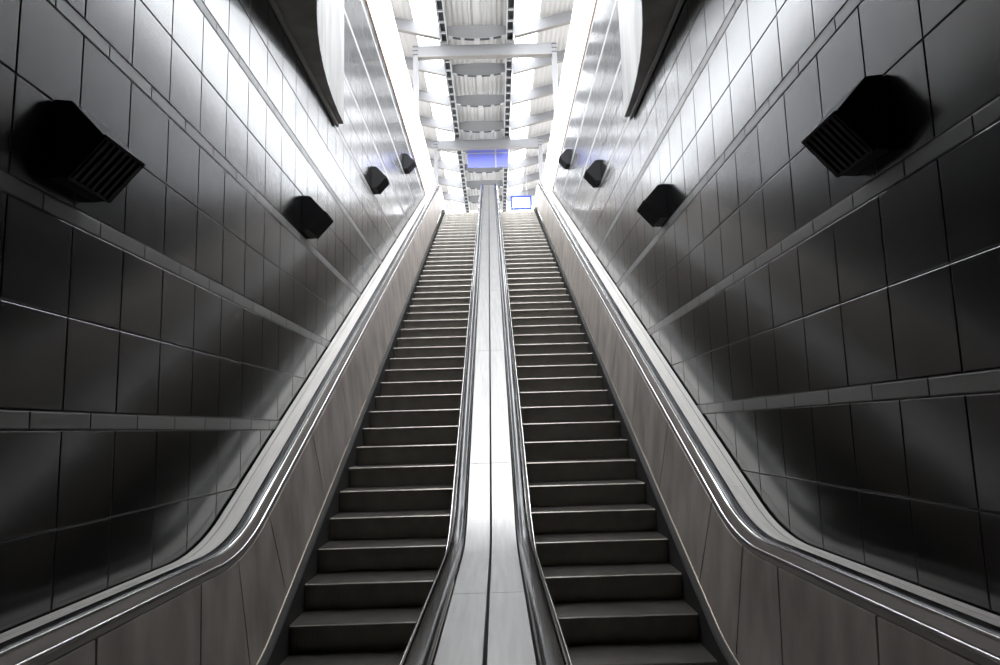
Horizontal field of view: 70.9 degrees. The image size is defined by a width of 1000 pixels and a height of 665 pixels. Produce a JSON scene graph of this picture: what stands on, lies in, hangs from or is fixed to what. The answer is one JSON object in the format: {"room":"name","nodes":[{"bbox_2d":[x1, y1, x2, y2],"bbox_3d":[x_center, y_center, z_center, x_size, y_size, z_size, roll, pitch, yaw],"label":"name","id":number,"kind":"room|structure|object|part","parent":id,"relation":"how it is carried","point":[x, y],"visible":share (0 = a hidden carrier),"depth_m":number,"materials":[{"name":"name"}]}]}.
{"room":"metro station","nodes":[
{"label":"metro station","id":0,"kind":"room"},
{"bbox_2d":[0,0,433,664],"bbox_3d":[-2.215,-1.154,9.741,0.301,8.930,29.000,-2,-8,0],"label":"wall","id":1,"kind":"structure","parent":0,"point":[156,338],"depth_m":4.14,"materials":[{"name":"grey tile"}]},
{"bbox_2d":[49,99,144,202],"bbox_3d":[-1.884,-0.846,3.313,0.249,0.377,0.349,-2,-8,0],"label":"wall speaker","id":2,"kind":"object","parent":1,"relation":"attached to","point":[88,159],"visible":1,"depth_m":3.16,"materials":[{"name":"black paint"}]},
{"bbox_2d":[65,134,144,202],"bbox_3d":[-1.849,-0.763,3.302,0.183,0.207,0.349,-2,-8,0],"label":"grille","id":3,"kind":"object","parent":2,"relation":"attached to","point":[97,165],"depth_m":3.23,"materials":[{"name":"black metal"}]},
{"bbox_2d":[269,0,338,126],"bbox_3d":[-2.043,-3.556,2.250,0.038,0.030,13.500,-2,-8,0],"label":"trim","id":4,"kind":"structure","parent":1,"relation":"attached to","point":[272,2],"depth_m":7.29,"materials":[{"name":"grey paint"}]},
{"bbox_2d":[302,196,333,238],"bbox_3d":[-1.925,-1.216,7.433,0.249,0.377,0.349,-2,-8,0],"label":"wall speaker","id":5,"kind":"object","parent":1,"relation":"attached to","point":[315,221],"visible":1,"depth_m":7.27,"materials":[{"name":"black paint"}]},
{"bbox_2d":[308,211,333,238],"bbox_3d":[-1.889,-1.133,7.421,0.183,0.207,0.349,-2,-8,0],"label":"grille","id":6,"kind":"object","parent":5,"relation":"attached to","point":[319,222],"depth_m":7.31,"materials":[{"name":"black paint"}]},
{"bbox_2d":[372,166,389,194],"bbox_3d":[-1.993,-2.540,11.734,0.249,0.377,0.349,-2,-8,0],"label":"wall speaker","id":7,"kind":"object","parent":1,"relation":"attached to","point":[380,181],"visible":1,"depth_m":11.57,"materials":[{"name":"black paint"}]},
{"bbox_2d":[376,176,389,194],"bbox_3d":[-1.958,-2.456,11.722,0.183,0.207,0.349,-2,-8,0],"label":"grille","id":8,"kind":"object","parent":7,"relation":"attached to","point":[382,182],"depth_m":11.62,"materials":[{"name":"black paint"}]},
{"bbox_2d":[366,0,425,194],"bbox_3d":[-2.269,-4.681,17.072,0.132,0.060,15.440,-2,-8,0],"label":"trim","id":9,"kind":"structure","parent":1,"relation":"attached to","point":[366,0],"depth_m":14.22,"materials":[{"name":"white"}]},
{"bbox_2d":[413,39,557,113],"bbox_3d":[-0.388,-6.397,20.062,4.146,4.070,0.240,-2,-8,0],"label":"frame","id":10,"kind":"object","parent":9,"relation":"on","point":[509,49],"visible":0.78,"depth_m":20.21,"materials":[{"name":"grey paint"}]},
{"bbox_3d":[-2.386,-6.298,20.041,0.136,3.980,0.180,-2,-8,0],"label":"post","id":11,"kind":"part","parent":10,"relation":"part of","materials":[{"name":"white metal"}]},
{"bbox_3d":[1.612,-6.406,20.071,0.136,3.980,0.180,-2,-8,0],"label":"post","id":12,"kind":"part","parent":10,"relation":"part of","materials":[{"name":"white metal"}]},
{"bbox_2d":[403,153,415,173],"bbox_3d":[-2.061,-3.854,16.033,0.249,0.377,0.349,-2,-8,0],"label":"wall speaker","id":13,"kind":"object","parent":1,"relation":"attached to","point":[409,164],"visible":1,"depth_m":15.87,"materials":[{"name":"black paint"}]},
{"bbox_2d":[407,160,415,173],"bbox_3d":[-2.025,-3.770,16.022,0.183,0.207,0.349,-2,-8,0],"label":"grille","id":14,"kind":"object","parent":13,"relation":"attached to","point":[411,164],"depth_m":15.92,"materials":[{"name":"black paint"}]},
{"bbox_2d":[368,0,464,222],"bbox_3d":[-2.111,-6.014,23.031,0.910,4.220,28.000,-2,-8,0],"label":"window","id":15,"kind":"structure","parent":1,"relation":"in","point":[381,10],"depth_m":16.09,"materials":[{"name":"white glass"}]},
{"bbox_3d":[-2.156,-4.374,34.918,0.910,4.220,0.060,-2,-8,0],"label":"guard rail","id":16,"kind":"part","parent":15,"relation":"part of","materials":[{"name":"white"}]},
{"bbox_2d":[390,0,451,209],"bbox_3d":[-3.515,-8.358,25.671,2.050,0.512,23.800,-2,-8,0],"label":"roof","id":17,"kind":"structure","parent":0,"point":[401,9],"depth_m":23.30,"materials":[{"name":"grey metal"}]},
{"bbox_2d":[275,0,677,123],"bbox_3d":[-0.219,-5.177,2.506,3.800,3.090,13.550,-2,-8,0],"label":"ceiling","id":18,"kind":"structure","parent":0,"point":[317,26],"depth_m":7.79,"materials":[{"name":"concrete"}]},
{"bbox_2d":[522,0,574,204],"bbox_3d":[2.118,-8.512,25.713,2.050,0.517,23.800,-2,-8,0],"label":"roof","id":19,"kind":"structure","parent":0,"point":[542,76],"depth_m":23.73,"materials":[{"name":"grey"}]},
{"bbox_3d":[0.738,-8.142,25.657,0.730,0.195,23.800,-2,-8,0],"label":"window","id":20,"kind":"structure","parent":19,"relation":"attached to","visible":0},
{"bbox_2d":[510,170,531,209],"bbox_3d":[0.917,-6.427,31.236,0.930,1.990,0.120,-2,-8,0],"label":"display screen","id":21,"kind":"object","parent":20,"relation":"hanging from","point":[517,202],"visible":0.9,"depth_m":31.11,"materials":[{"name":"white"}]},
{"bbox_3d":[0.936,-5.749,31.142,0.930,0.620,0.120,-2,-8,0],"label":"frame","id":22,"kind":"part","parent":21,"relation":"part of","materials":[{"name":"blue"}]},
{"bbox_2d":[548,0,999,664],"bbox_3d":[1.883,-1.265,9.772,0.301,8.930,29.000,-2,-8,0],"label":"wall","id":23,"kind":"structure","parent":0,"point":[838,339],"depth_m":3.88,"materials":[{"name":"grey tile"}]},
{"bbox_2d":[558,149,569,169],"bbox_3d":[1.485,-4.019,16.292,0.249,0.377,0.349,-2,-8,0],"label":"wall speaker","id":24,"kind":"object","parent":23,"relation":"attached to","point":[564,158],"visible":1,"depth_m":16.13,"materials":[{"name":"black paint"}]},
{"bbox_2d":[558,156,566,169],"bbox_3d":[1.455,-3.933,16.280,0.183,0.207,0.349,-2,-8,0],"label":"grille","id":25,"kind":"object","parent":24,"relation":"attached to","point":[562,160],"depth_m":16.17,"materials":[{"name":"black metal"}]},
{"bbox_2d":[538,0,594,214],"bbox_3d":[1.557,-4.895,22.890,0.020,1.740,28.000,-2,-8,0],"label":"window","id":26,"kind":"structure","parent":23,"relation":"in","point":[582,9],"depth_m":16.18,"materials":[{"name":"white glass"}]},
{"bbox_2d":[552,0,596,191],"bbox_3d":[1.637,-4.787,17.101,0.132,0.060,15.440,-2,-8,0],"label":"trim","id":27,"kind":"structure","parent":23,"relation":"attached to","point":[595,0],"depth_m":14.32,"materials":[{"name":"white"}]},
{"bbox_2d":[583,160,600,187],"bbox_3d":[1.555,-2.680,11.877,0.249,0.377,0.349,-2,-8,0],"label":"wall speaker","id":28,"kind":"object","parent":23,"relation":"attached to","point":[592,175],"visible":1,"depth_m":11.72,"materials":[{"name":"black paint"}]},
{"bbox_2d":[583,170,596,187],"bbox_3d":[1.524,-2.595,11.866,0.183,0.207,0.349,-2,-8,0],"label":"grille","id":29,"kind":"object","parent":28,"relation":"attached to","point":[590,176],"depth_m":11.76,"materials":[{"name":"black metal"}]},
{"bbox_2d":[637,184,667,226],"bbox_3d":[1.623,-1.354,7.525,0.249,0.377,0.349,-2,-8,0],"label":"wall speaker","id":30,"kind":"object","parent":23,"relation":"attached to","point":[653,209],"visible":1,"depth_m":7.36,"materials":[{"name":"black paint"}]},
{"bbox_2d":[637,200,660,226],"bbox_3d":[1.593,-1.268,7.513,0.183,0.207,0.349,-2,-8,0],"label":"grille","id":31,"kind":"object","parent":30,"relation":"attached to","point":[650,210],"depth_m":7.41,"materials":[{"name":"black paint"}]},
{"bbox_2d":[629,0,683,119],"bbox_3d":[1.694,-3.657,2.278,0.038,0.030,13.500,-2,-8,0],"label":"trim","id":32,"kind":"structure","parent":23,"relation":"attached to","point":[680,2],"depth_m":7.42,"materials":[{"name":"grey paint"}]},
{"bbox_2d":[802,74,889,177],"bbox_3d":[1.664,-0.992,3.417,0.249,0.377,0.349,-2,-8,0],"label":"wall speaker","id":33,"kind":"object","parent":23,"relation":"attached to","point":[853,134],"visible":1,"depth_m":3.26,"materials":[{"name":"black paint"}]},
{"bbox_2d":[802,110,875,177],"bbox_3d":[1.633,-0.907,3.406,0.183,0.207,0.349,-2,-8,0],"label":"grille","id":34,"kind":"object","parent":33,"relation":"attached to","point":[845,139],"depth_m":3.33,"materials":[{"name":"black metal"}]},
{"bbox_3d":[-0.368,-2.451,32.270,4.400,0.390,16.733,-2,-8,0],"label":"floor","id":35,"kind":"structure","parent":0,"visible":0},
{"bbox_2d":[434,136,542,184],"bbox_3d":[-0.413,-5.481,26.699,4.146,4.070,0.240,-2,-8,0],"label":"frame","id":36,"kind":"object","parent":35,"relation":"on","point":[457,144],"visible":0.73,"depth_m":26.84,"materials":[{"name":"grey paint"}]},
{"bbox_3d":[-2.411,-5.382,26.678,0.136,3.980,0.180,-2,-8,0],"label":"post","id":37,"kind":"part","parent":36,"relation":"part of","materials":[{"name":"white metal"}]},
{"bbox_3d":[1.587,-5.490,26.708,0.136,3.980,0.180,-2,-8,0],"label":"post","id":38,"kind":"part","parent":36,"relation":"part of","materials":[{"name":"white metal"}]},
{"bbox_3d":[-1.602,-4.087,36.193,0.220,3.970,0.100,-2,-8,0],"label":"column","id":39,"kind":"structure","parent":35,"relation":"on","visible":0},
{"bbox_2d":[434,0,469,212],"bbox_3d":[-1.627,-7.794,25.600,0.213,0.480,23.800,-2,-8,0],"label":"roof beam","id":40,"kind":"structure","parent":39,"relation":"on","point":[439,4],"depth_m":23.33,"materials":[{"name":"metal"}]},
{"bbox_2d":[394,10,572,40],"bbox_3d":[-0.666,-8.811,20.020,7.085,1.013,0.140,-2,-8,0],"label":"girder","id":41,"kind":"object","parent":40,"relation":"attached to","point":[466,32],"visible":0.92,"depth_m":19.96,"materials":[{"name":"white metal"}]},
{"bbox_3d":[-2.966,-8.786,20.008,2.485,0.936,0.100,-2,-8,0],"label":"arm","id":42,"kind":"part","parent":41,"relation":"part of","materials":[{"name":"grey paint"}]},
{"bbox_3d":[1.632,-8.911,20.043,2.485,0.936,0.100,-2,-8,0],"label":"arm","id":43,"kind":"part","parent":41,"relation":"part of","materials":[{"name":"grey paint"}]},
{"bbox_2d":[404,49,565,76],"bbox_3d":[-0.674,-8.525,22.091,7.085,1.013,0.140,-2,-8,0],"label":"girder","id":44,"kind":"object","parent":40,"relation":"attached to","point":[468,69],"visible":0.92,"depth_m":22.03,"materials":[{"name":"white metal"}]},
{"bbox_3d":[-2.974,-8.501,22.079,2.485,0.936,0.100,-2,-8,0],"label":"arm","id":45,"kind":"part","parent":44,"relation":"part of","materials":[{"name":"grey paint"}]},
{"bbox_3d":[1.624,-8.625,22.113,2.485,0.936,0.100,-2,-8,0],"label":"arm","id":46,"kind":"part","parent":44,"relation":"part of","materials":[{"name":"grey paint"}]},
{"bbox_2d":[412,82,559,106],"bbox_3d":[-0.682,-8.239,24.161,7.085,1.013,0.140,-2,-8,0],"label":"girder","id":47,"kind":"object","parent":40,"relation":"attached to","point":[478,100],"visible":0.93,"depth_m":24.10,"materials":[{"name":"white metal"}]},
{"bbox_3d":[-2.982,-8.215,24.149,2.485,0.936,0.100,-2,-8,0],"label":"arm","id":48,"kind":"part","parent":47,"relation":"part of","materials":[{"name":"grey paint"}]},
{"bbox_3d":[1.616,-8.339,24.184,2.485,0.936,0.100,-2,-8,0],"label":"arm","id":49,"kind":"part","parent":47,"relation":"part of","materials":[{"name":"grey paint"}]},
{"bbox_2d":[419,110,553,132],"bbox_3d":[-0.689,-7.953,26.232,7.085,1.013,0.140,-2,-8,0],"label":"girder","id":50,"kind":"object","parent":40,"relation":"attached to","point":[471,126],"visible":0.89,"depth_m":26.17,"materials":[{"name":"white metal"}]},
{"bbox_3d":[-2.990,-7.929,26.220,2.485,0.936,0.100,-2,-8,0],"label":"arm","id":51,"kind":"part","parent":50,"relation":"part of","materials":[{"name":"grey paint"}]},
{"bbox_3d":[1.609,-8.053,26.254,2.485,0.936,0.100,-2,-8,0],"label":"arm","id":52,"kind":"part","parent":50,"relation":"part of","materials":[{"name":"grey paint"}]},
{"bbox_2d":[425,133,550,153],"bbox_3d":[-0.697,-7.668,28.302,7.085,1.013,0.140,-2,-8,0],"label":"girder","id":53,"kind":"object","parent":40,"relation":"attached to","point":[546,137],"visible":0.14,"depth_m":28.25,"materials":[{"name":"white metal"}]},
{"bbox_3d":[-2.997,-7.643,28.290,2.485,0.936,0.100,-2,-8,0],"label":"arm","id":54,"kind":"part","parent":53,"relation":"part of","materials":[{"name":"grey paint"}]},
{"bbox_3d":[1.601,-7.768,28.324,2.485,0.936,0.100,-2,-8,0],"label":"arm","id":55,"kind":"part","parent":53,"relation":"part of","materials":[{"name":"grey paint"}]},
{"bbox_2d":[430,153,546,172],"bbox_3d":[-0.705,-7.382,30.372,7.085,1.013,0.140,-2,-8,0],"label":"girder","id":56,"kind":"object","parent":40,"relation":"attached to","point":[530,161],"visible":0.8,"depth_m":30.31,"materials":[{"name":"white metal"}]},
{"bbox_3d":[-3.005,-7.357,30.360,2.485,0.936,0.100,-2,-8,0],"label":"arm","id":57,"kind":"part","parent":56,"relation":"part of","materials":[{"name":"grey paint"}]},
{"bbox_3d":[1.593,-7.482,30.395,2.485,0.936,0.100,-2,-8,0],"label":"arm","id":58,"kind":"part","parent":56,"relation":"part of","materials":[{"name":"grey paint"}]},
{"bbox_2d":[442,187,536,203],"bbox_3d":[-0.721,-6.810,34.513,7.085,1.013,0.140,-2,-8,0],"label":"girder","id":59,"kind":"object","parent":40,"relation":"attached to","point":[530,192],"visible":0.39,"depth_m":34.45,"materials":[{"name":"white metal"}]},
{"bbox_3d":[-3.021,-6.786,34.501,2.485,0.936,0.100,-2,-8,0],"label":"arm","id":60,"kind":"part","parent":59,"relation":"part of","materials":[{"name":"grey paint"}]},
{"bbox_3d":[1.577,-6.910,34.535,2.485,0.936,0.100,-2,-8,0],"label":"arm","id":61,"kind":"part","parent":59,"relation":"part of","materials":[{"name":"grey paint"}]},
{"bbox_2d":[438,171,543,189],"bbox_3d":[-0.713,-7.096,32.443,7.085,1.013,0.140,-2,-8,0],"label":"girder","id":62,"kind":"object","parent":40,"relation":"attached to","point":[476,184],"visible":0.52,"depth_m":32.38,"materials":[{"name":"white metal"}]},
{"bbox_3d":[-3.013,-7.072,32.431,2.485,0.936,0.100,-2,-8,0],"label":"arm","id":63,"kind":"part","parent":62,"relation":"part of","materials":[{"name":"grey paint"}]},
{"bbox_3d":[1.585,-7.196,32.465,2.485,0.936,0.100,-2,-8,0],"label":"arm","id":64,"kind":"part","parent":62,"relation":"part of","materials":[{"name":"grey paint"}]},
{"bbox_3d":[0.282,-4.138,36.207,0.220,3.970,0.100,-2,-8,0],"label":"column","id":65,"kind":"structure","parent":35,"relation":"on","visible":0},
{"bbox_2d":[502,0,514,211],"bbox_3d":[0.258,-7.845,25.614,0.213,0.480,23.800,-2,-8,0],"label":"roof beam","id":66,"kind":"structure","parent":65,"relation":"on","point":[510,4],"depth_m":23.10,"materials":[{"name":"white metal"}]},
{"bbox_2d":[444,0,505,210],"bbox_3d":[-0.689,-8.107,25.647,1.885,0.100,23.800,-2,-8,0],"label":"roof","id":67,"kind":"structure","parent":66,"relation":"on","point":[458,12],"depth_m":23.40,"materials":[{"name":"grey metal"}]},
{"bbox_2d":[467,135,507,167],"bbox_3d":[-0.494,-7.176,27.682,1.585,1.400,0.115,-2,-8,0],"label":"hanging sign","id":68,"kind":"object","parent":67,"relation":"hanging from","point":[476,158],"visible":0.77,"depth_m":27.59,"materials":[{"name":"blue"}]},
{"bbox_3d":[0.165,-7.843,25.614,0.028,0.480,23.800,-2,-8,0],"label":"rail","id":69,"kind":"part","parent":66,"relation":"part of","materials":[{"name":"white metal"}]},
{"bbox_3d":[0.350,-7.848,25.615,0.028,0.480,23.800,-2,-8,0],"label":"rail","id":70,"kind":"part","parent":66,"relation":"part of","materials":[{"name":"white metal"}]},
{"bbox_3d":[-0.008,1.867,-0.228,4.400,0.500,10.458,-2,-8,0],"label":"floor","id":71,"kind":"structure","parent":0,"visible":0},
{"bbox_2d":[0,184,490,664],"bbox_3d":[-1.139,-1.214,13.085,1.896,9.942,23.600,-2,-8,0],"label":"escalator","id":72,"kind":"object","parent":71,"relation":"on","point":[395,567],"visible":1,"depth_m":5.65,"materials":[{"name":"grey metal"}]},
{"bbox_3d":[-1.587,1.512,2.269,0.072,0.703,1.004,-2,-8,0],"label":"cladding panel","id":73,"kind":"part","parent":72,"relation":"part of","materials":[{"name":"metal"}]},
{"bbox_3d":[-1.590,1.646,3.239,0.072,0.703,1.064,-2,-8,0],"label":"cladding panel","id":74,"kind":"part","parent":72,"relation":"part of","materials":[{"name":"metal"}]},
{"bbox_3d":[-1.594,1.746,4.038,0.072,0.724,0.734,-2,-8,0],"label":"cladding panel","id":75,"kind":"part","parent":72,"relation":"part of","materials":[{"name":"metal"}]},
{"bbox_3d":[-1.600,1.719,4.744,0.072,0.888,0.804,-2,-8,0],"label":"cladding panel","id":76,"kind":"part","parent":72,"relation":"part of","materials":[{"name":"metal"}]},
{"bbox_3d":[-1.615,1.401,5.666,0.072,1.154,1.364,-2,-8,0],"label":"cladding panel","id":77,"kind":"part","parent":72,"relation":"part of","materials":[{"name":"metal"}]},
{"bbox_3d":[-1.635,0.991,6.883,0.072,1.154,1.364,-2,-8,0],"label":"cladding panel","id":78,"kind":"part","parent":72,"relation":"part of","materials":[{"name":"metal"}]},
{"bbox_3d":[-1.696,-1.030,12.956,0.005,8.686,23.400,-2,-8,0],"label":"trim","id":79,"kind":"part","parent":72,"relation":"part of","materials":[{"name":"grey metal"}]},
{"bbox_3d":[-1.656,0.580,8.101,0.072,1.154,1.364,-2,-8,0],"label":"cladding panel","id":80,"kind":"part","parent":72,"relation":"part of","materials":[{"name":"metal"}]},
{"bbox_3d":[-1.676,0.170,9.318,0.072,1.154,1.364,-2,-8,0],"label":"cladding panel","id":81,"kind":"part","parent":72,"relation":"part of","materials":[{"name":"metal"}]},
{"bbox_3d":[-1.696,-0.241,10.536,0.072,1.154,1.364,-2,-8,0],"label":"cladding panel","id":82,"kind":"part","parent":72,"relation":"part of","materials":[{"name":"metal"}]},
{"bbox_3d":[-1.716,-0.651,11.753,0.072,1.154,1.364,-2,-8,0],"label":"cladding panel","id":83,"kind":"part","parent":72,"relation":"part of","materials":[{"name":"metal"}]},
{"bbox_3d":[-1.737,-1.062,12.971,0.072,1.154,1.364,-2,-8,0],"label":"cladding panel","id":84,"kind":"part","parent":72,"relation":"part of","materials":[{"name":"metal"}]},
{"bbox_3d":[-1.757,-1.472,14.188,0.072,1.154,1.364,-2,-8,0],"label":"cladding panel","id":85,"kind":"part","parent":72,"relation":"part of","materials":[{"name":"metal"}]},
{"bbox_3d":[-1.777,-1.883,15.406,0.072,1.154,1.364,-2,-8,0],"label":"cladding panel","id":86,"kind":"part","parent":72,"relation":"part of","materials":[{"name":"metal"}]},
{"bbox_3d":[-1.797,-2.293,16.623,0.072,1.154,1.364,-2,-8,0],"label":"cladding panel","id":87,"kind":"part","parent":72,"relation":"part of","materials":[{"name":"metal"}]},
{"bbox_3d":[-1.817,-2.704,17.841,0.072,1.154,1.364,-2,-8,0],"label":"cladding panel","id":88,"kind":"part","parent":72,"relation":"part of","materials":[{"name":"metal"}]},
{"bbox_3d":[-1.838,-3.115,19.058,0.072,1.154,1.364,-2,-8,0],"label":"cladding panel","id":89,"kind":"part","parent":72,"relation":"part of","materials":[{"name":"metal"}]},
{"bbox_3d":[-1.858,-3.525,20.276,0.072,1.154,1.364,-2,-8,0],"label":"cladding panel","id":90,"kind":"part","parent":72,"relation":"part of","materials":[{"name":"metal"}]},
{"bbox_3d":[-0.483,-1.807,13.068,0.010,8.692,23.400,-2,-8,0],"label":"trim","id":91,"kind":"part","parent":72,"relation":"part of","materials":[{"name":"silver metal"}]},
{"bbox_3d":[-1.886,-4.085,21.943,0.072,1.573,2.214,-2,-8,0],"label":"cladding panel","id":92,"kind":"part","parent":72,"relation":"part of","materials":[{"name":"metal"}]},
{"bbox_3d":[-0.478,-1.434,13.017,0.040,9.413,23.400,-2,-8,0],"label":"panel","id":93,"kind":"part","parent":72,"relation":"part of","materials":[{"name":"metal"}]},
{"bbox_3d":[-1.906,-4.224,24.147,0.072,0.709,2.084,-2,-8,0],"label":"cladding panel","id":94,"kind":"part","parent":72,"relation":"part of","materials":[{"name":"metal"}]},
{"bbox_3d":[-0.416,-1.854,13.075,0.075,8.717,23.400,-2,-8,0],"label":"handrail","id":95,"kind":"part","parent":72,"relation":"part of","materials":[{"name":"black rubber"}]},
{"bbox_2d":[487,183,999,664],"bbox_3d":[0.756,-1.265,13.099,1.896,9.942,23.600,-2,-8,0],"label":"escalator","id":96,"kind":"object","parent":71,"relation":"on","point":[590,565],"visible":1,"depth_m":5.45,"materials":[{"name":"grey metal"}]},
{"bbox_3d":[-0.001,-1.865,13.078,0.075,8.717,23.400,-2,-8,0],"label":"handrail","id":97,"kind":"part","parent":96,"relation":"part of","materials":[{"name":"black rubber"}]},
{"bbox_3d":[0.069,-1.822,13.072,0.010,8.692,23.400,-2,-8,0],"label":"trim","id":98,"kind":"part","parent":96,"relation":"part of","materials":[{"name":"silver metal"}]},
{"bbox_3d":[1.213,-4.169,21.966,0.072,1.573,2.214,-2,-8,0],"label":"cladding panel","id":99,"kind":"part","parent":96,"relation":"part of","materials":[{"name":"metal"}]},
{"bbox_3d":[1.241,-3.609,20.299,0.072,1.154,1.364,-2,-8,0],"label":"cladding panel","id":100,"kind":"part","parent":96,"relation":"part of","materials":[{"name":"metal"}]},
{"bbox_3d":[1.261,-3.198,19.081,0.072,1.154,1.364,-2,-8,0],"label":"cladding panel","id":101,"kind":"part","parent":96,"relation":"part of","materials":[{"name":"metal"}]},
{"bbox_3d":[1.281,-2.788,17.864,0.072,1.154,1.364,-2,-8,0],"label":"cladding panel","id":102,"kind":"part","parent":96,"relation":"part of","materials":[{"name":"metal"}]},
{"bbox_3d":[1.302,-2.377,16.646,0.072,1.154,1.364,-2,-8,0],"label":"cladding panel","id":103,"kind":"part","parent":96,"relation":"part of","materials":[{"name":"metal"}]},
{"bbox_3d":[1.322,-1.967,15.429,0.072,1.154,1.364,-2,-8,0],"label":"cladding panel","id":104,"kind":"part","parent":96,"relation":"part of","materials":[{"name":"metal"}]},
{"bbox_3d":[1.342,-1.556,14.211,0.072,1.154,1.364,-2,-8,0],"label":"cladding panel","id":105,"kind":"part","parent":96,"relation":"part of","materials":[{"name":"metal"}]},
{"bbox_3d":[1.362,-1.146,12.994,0.072,1.154,1.364,-2,-8,0],"label":"cladding panel","id":106,"kind":"part","parent":96,"relation":"part of","materials":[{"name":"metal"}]},
{"bbox_3d":[1.382,-0.735,11.776,0.072,1.154,1.364,-2,-8,0],"label":"cladding panel","id":107,"kind":"part","parent":96,"relation":"part of","materials":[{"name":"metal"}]},
{"bbox_3d":[1.403,-0.325,10.559,0.072,1.154,1.364,-2,-8,0],"label":"cladding panel","id":108,"kind":"part","parent":96,"relation":"part of","materials":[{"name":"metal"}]},
{"bbox_3d":[1.423,0.086,9.341,0.072,1.154,1.364,-2,-8,0],"label":"cladding panel","id":109,"kind":"part","parent":96,"relation":"part of","materials":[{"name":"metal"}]},
{"bbox_3d":[1.443,0.497,8.124,0.072,1.154,1.364,-2,-8,0],"label":"cladding panel","id":110,"kind":"part","parent":96,"relation":"part of","materials":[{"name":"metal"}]},
{"bbox_3d":[1.324,-1.112,12.979,0.005,8.686,23.400,-2,-8,0],"label":"trim","id":111,"kind":"part","parent":96,"relation":"part of","materials":[{"name":"silver metal"}]},
{"bbox_3d":[1.463,0.907,6.906,0.072,1.154,1.364,-2,-8,0],"label":"cladding panel","id":112,"kind":"part","parent":96,"relation":"part of","materials":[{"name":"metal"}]},
{"bbox_3d":[1.484,1.318,5.689,0.072,1.154,1.364,-2,-8,0],"label":"cladding panel","id":113,"kind":"part","parent":96,"relation":"part of","materials":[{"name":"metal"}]},
{"bbox_3d":[1.499,1.635,4.767,0.072,0.888,0.804,-2,-8,0],"label":"cladding panel","id":114,"kind":"part","parent":96,"relation":"part of","materials":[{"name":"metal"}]},
{"bbox_3d":[1.505,1.662,4.061,0.072,0.724,0.734,-2,-8,0],"label":"cladding panel","id":115,"kind":"part","parent":96,"relation":"part of","materials":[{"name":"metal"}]},
{"bbox_3d":[1.508,1.562,3.263,0.072,0.703,1.064,-2,-8,0],"label":"cladding panel","id":116,"kind":"part","parent":96,"relation":"part of","materials":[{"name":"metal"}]},
{"bbox_3d":[1.512,1.428,2.292,0.072,0.703,1.004,-2,-8,0],"label":"cladding panel","id":117,"kind":"part","parent":96,"relation":"part of","materials":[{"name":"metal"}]}
]}

